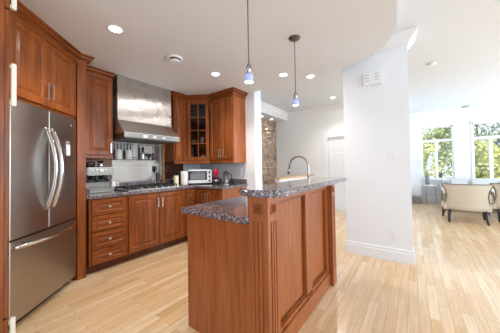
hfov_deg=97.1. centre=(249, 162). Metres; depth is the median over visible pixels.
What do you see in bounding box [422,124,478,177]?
tree
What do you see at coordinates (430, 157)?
dried flowers
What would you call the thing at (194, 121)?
glass cabinet door
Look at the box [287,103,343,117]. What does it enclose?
trim
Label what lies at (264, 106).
trim
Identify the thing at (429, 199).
baseboard
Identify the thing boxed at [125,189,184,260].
base cabinet
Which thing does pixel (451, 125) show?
window
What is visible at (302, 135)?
wall
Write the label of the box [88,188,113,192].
drip tray
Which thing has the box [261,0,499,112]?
ceiling
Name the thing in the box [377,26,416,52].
trim column
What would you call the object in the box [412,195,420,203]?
basket
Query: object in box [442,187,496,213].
coffee table
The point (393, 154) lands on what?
light switch
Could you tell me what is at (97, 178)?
espresso machine
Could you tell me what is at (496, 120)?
window
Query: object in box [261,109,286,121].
ceiling
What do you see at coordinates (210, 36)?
ceiling
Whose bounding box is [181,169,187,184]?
paper towel roll
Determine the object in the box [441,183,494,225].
settee
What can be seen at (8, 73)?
pantry cabinet
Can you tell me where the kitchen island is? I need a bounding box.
[187,184,336,332]
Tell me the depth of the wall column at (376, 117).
2.88 m
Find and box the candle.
[174,176,178,185]
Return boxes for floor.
[8,202,499,332]
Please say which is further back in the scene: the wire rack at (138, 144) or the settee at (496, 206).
the settee at (496, 206)
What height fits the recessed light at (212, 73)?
0.008 m
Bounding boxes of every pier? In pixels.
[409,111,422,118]
[409,117,421,202]
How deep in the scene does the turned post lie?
3.85 m
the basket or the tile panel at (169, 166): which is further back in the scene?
the basket
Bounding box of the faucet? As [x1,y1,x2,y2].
[287,155,309,177]
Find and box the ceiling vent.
[167,54,182,63]
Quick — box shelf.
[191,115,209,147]
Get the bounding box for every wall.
[111,142,198,182]
[199,90,261,186]
[261,118,276,183]
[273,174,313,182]
[276,110,343,177]
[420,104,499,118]
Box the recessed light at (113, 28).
[107,25,123,33]
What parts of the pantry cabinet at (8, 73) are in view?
door, door, door, handle, handle, handle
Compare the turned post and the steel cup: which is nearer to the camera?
the steel cup
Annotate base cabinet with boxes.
[86,195,126,273]
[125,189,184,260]
[182,188,195,241]
[196,187,241,204]
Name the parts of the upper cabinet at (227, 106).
door, light rail, door, crown molding, panel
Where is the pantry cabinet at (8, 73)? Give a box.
[0,0,16,332]
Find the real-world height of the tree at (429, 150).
4.325 m
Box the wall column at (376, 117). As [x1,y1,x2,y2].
[343,45,412,250]
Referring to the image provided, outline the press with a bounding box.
[222,170,231,184]
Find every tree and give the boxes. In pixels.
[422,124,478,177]
[423,134,451,177]
[443,133,499,178]
[473,122,498,147]
[483,123,499,164]
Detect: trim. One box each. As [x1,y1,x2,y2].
[261,101,288,117]
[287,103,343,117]
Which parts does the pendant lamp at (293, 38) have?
cord, lamp shade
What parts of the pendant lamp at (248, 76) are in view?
cord, lamp shade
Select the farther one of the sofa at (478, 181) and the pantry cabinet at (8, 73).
the sofa at (478, 181)
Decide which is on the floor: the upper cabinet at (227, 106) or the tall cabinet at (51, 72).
the tall cabinet at (51, 72)
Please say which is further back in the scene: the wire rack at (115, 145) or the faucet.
the wire rack at (115, 145)
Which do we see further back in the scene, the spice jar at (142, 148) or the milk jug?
the spice jar at (142, 148)
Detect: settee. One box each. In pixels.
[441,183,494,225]
[489,183,499,221]
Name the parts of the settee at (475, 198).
leg, seat, backrest, leg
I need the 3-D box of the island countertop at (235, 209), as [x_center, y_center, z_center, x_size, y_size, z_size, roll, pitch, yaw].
[0.216,0.302,2.163,0.663,0.170,1.627,-2,-1,37]
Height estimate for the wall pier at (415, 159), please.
2.839 m
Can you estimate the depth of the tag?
2.27 m
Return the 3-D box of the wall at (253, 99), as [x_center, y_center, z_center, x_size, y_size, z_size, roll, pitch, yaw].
[-0.425,-0.113,4.270,1.430,2.839,0.205,-2,-1,37]
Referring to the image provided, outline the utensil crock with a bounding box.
[213,177,218,183]
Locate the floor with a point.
(452, 285)
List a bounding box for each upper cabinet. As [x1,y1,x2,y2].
[86,65,114,158]
[163,91,186,163]
[186,94,218,163]
[208,87,247,162]
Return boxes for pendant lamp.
[245,0,252,83]
[288,35,300,105]
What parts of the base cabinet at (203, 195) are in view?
door, door, panel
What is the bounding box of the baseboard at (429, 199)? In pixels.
[422,196,440,202]
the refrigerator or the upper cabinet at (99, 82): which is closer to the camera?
the refrigerator
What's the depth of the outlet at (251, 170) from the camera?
3.79 m
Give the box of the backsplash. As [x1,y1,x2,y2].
[112,142,159,181]
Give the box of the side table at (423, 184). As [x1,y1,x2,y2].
[423,184,436,203]
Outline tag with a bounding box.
[66,141,69,155]
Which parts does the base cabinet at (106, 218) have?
drawer, drawer, drawer, drawer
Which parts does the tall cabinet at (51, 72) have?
door, rail, handle, crown molding, handle, door, panel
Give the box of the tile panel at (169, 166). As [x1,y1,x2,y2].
[165,162,182,178]
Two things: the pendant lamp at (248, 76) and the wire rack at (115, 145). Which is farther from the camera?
the wire rack at (115, 145)
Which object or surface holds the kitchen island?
on the floor
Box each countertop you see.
[86,178,247,199]
[181,196,248,224]
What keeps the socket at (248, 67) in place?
attached to the pendant lamp at (248, 76)
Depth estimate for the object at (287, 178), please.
5.22 m
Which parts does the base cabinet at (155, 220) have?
door, door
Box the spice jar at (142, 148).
[141,147,144,159]
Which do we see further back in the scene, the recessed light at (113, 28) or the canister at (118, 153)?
the canister at (118, 153)
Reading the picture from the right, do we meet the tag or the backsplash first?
the backsplash
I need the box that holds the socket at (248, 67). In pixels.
[245,62,252,74]
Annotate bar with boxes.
[239,177,346,197]
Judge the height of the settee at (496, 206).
0.801 m
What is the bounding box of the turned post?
[161,145,164,182]
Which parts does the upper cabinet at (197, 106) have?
crown molding, light rail, door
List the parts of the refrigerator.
door, freezer drawer, handle, handle, handle, door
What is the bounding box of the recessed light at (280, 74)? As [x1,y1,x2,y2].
[279,73,287,76]
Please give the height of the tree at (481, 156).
3.160 m
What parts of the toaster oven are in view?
door, control panel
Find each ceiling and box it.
[19,0,396,94]
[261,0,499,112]
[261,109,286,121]
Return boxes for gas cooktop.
[114,183,179,191]
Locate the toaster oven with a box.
[188,169,211,183]
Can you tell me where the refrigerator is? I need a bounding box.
[8,100,76,329]
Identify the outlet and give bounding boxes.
[249,168,254,174]
[390,230,397,240]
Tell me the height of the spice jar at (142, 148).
0.200 m
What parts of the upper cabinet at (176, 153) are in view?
crown molding, light rail, door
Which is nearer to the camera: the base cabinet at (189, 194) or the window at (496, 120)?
the base cabinet at (189, 194)
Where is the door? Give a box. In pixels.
[328,137,345,210]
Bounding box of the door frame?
[322,132,343,176]
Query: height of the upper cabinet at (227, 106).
1.214 m
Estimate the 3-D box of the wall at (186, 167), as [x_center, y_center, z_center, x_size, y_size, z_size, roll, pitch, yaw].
[-2.149,-0.106,3.250,0.120,2.840,3.850,-2,-1,37]
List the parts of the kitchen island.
panel, corner post, recessed panel, frame, board, recessed panel, corner post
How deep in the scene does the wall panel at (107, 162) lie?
3.19 m
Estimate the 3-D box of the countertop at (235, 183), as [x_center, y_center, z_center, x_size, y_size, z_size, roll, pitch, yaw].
[-1.194,0.361,3.358,1.258,0.134,2.168,-2,-1,37]
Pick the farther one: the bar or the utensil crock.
the utensil crock
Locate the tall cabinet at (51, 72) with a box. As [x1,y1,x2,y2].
[9,0,94,280]
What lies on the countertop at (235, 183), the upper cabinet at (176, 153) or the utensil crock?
the utensil crock
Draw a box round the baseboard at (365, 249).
[345,240,414,264]
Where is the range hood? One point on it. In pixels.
(141, 110)
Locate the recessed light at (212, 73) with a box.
[211,72,219,75]
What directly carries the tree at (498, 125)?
on the ground
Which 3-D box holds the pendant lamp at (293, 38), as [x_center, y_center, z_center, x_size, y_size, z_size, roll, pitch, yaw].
[0.452,-0.905,2.208,0.120,0.682,0.120,-2,-1,37]
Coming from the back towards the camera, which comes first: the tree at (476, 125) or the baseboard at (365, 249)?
the tree at (476, 125)
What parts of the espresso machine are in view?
splash plate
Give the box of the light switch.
[390,151,396,159]
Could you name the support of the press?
on the countertop at (235, 183)
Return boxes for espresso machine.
[86,163,113,193]
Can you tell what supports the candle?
on the countertop at (235, 183)
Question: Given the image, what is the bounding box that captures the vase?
[425,175,429,184]
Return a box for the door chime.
[363,70,381,86]
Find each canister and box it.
[115,149,122,158]
[125,149,132,159]
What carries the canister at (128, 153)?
in the wire rack at (115, 145)
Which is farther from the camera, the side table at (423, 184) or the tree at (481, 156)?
the tree at (481, 156)
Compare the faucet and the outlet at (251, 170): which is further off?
the outlet at (251, 170)
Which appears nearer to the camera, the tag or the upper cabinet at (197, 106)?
the tag
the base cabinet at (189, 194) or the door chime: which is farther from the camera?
the base cabinet at (189, 194)
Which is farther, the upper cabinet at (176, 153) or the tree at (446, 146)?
the tree at (446, 146)
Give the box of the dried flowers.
[426,152,434,174]
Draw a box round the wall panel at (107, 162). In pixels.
[86,159,111,182]
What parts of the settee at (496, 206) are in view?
seat, backrest, leg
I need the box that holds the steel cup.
[96,161,103,166]
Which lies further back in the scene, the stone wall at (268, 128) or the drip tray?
the stone wall at (268, 128)
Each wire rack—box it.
[110,143,136,159]
[138,144,152,159]
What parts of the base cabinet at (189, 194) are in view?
door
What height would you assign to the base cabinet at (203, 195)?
0.872 m
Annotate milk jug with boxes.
[109,181,116,188]
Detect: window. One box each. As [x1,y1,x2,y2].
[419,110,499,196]
[420,122,455,181]
[470,118,499,180]
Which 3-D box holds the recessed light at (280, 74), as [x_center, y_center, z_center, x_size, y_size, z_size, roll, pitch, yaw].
[0.469,-1.226,3.094,0.132,0.008,0.132,-2,-1,37]
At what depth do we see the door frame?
6.10 m
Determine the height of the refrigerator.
1.762 m
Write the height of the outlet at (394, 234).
0.120 m
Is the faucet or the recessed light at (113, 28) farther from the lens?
the faucet
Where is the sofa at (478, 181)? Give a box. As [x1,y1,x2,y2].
[440,178,499,190]
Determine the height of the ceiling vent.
0.052 m
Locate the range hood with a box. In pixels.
[113,74,179,144]
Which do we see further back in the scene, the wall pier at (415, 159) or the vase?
the wall pier at (415, 159)
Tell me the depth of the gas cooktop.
3.20 m

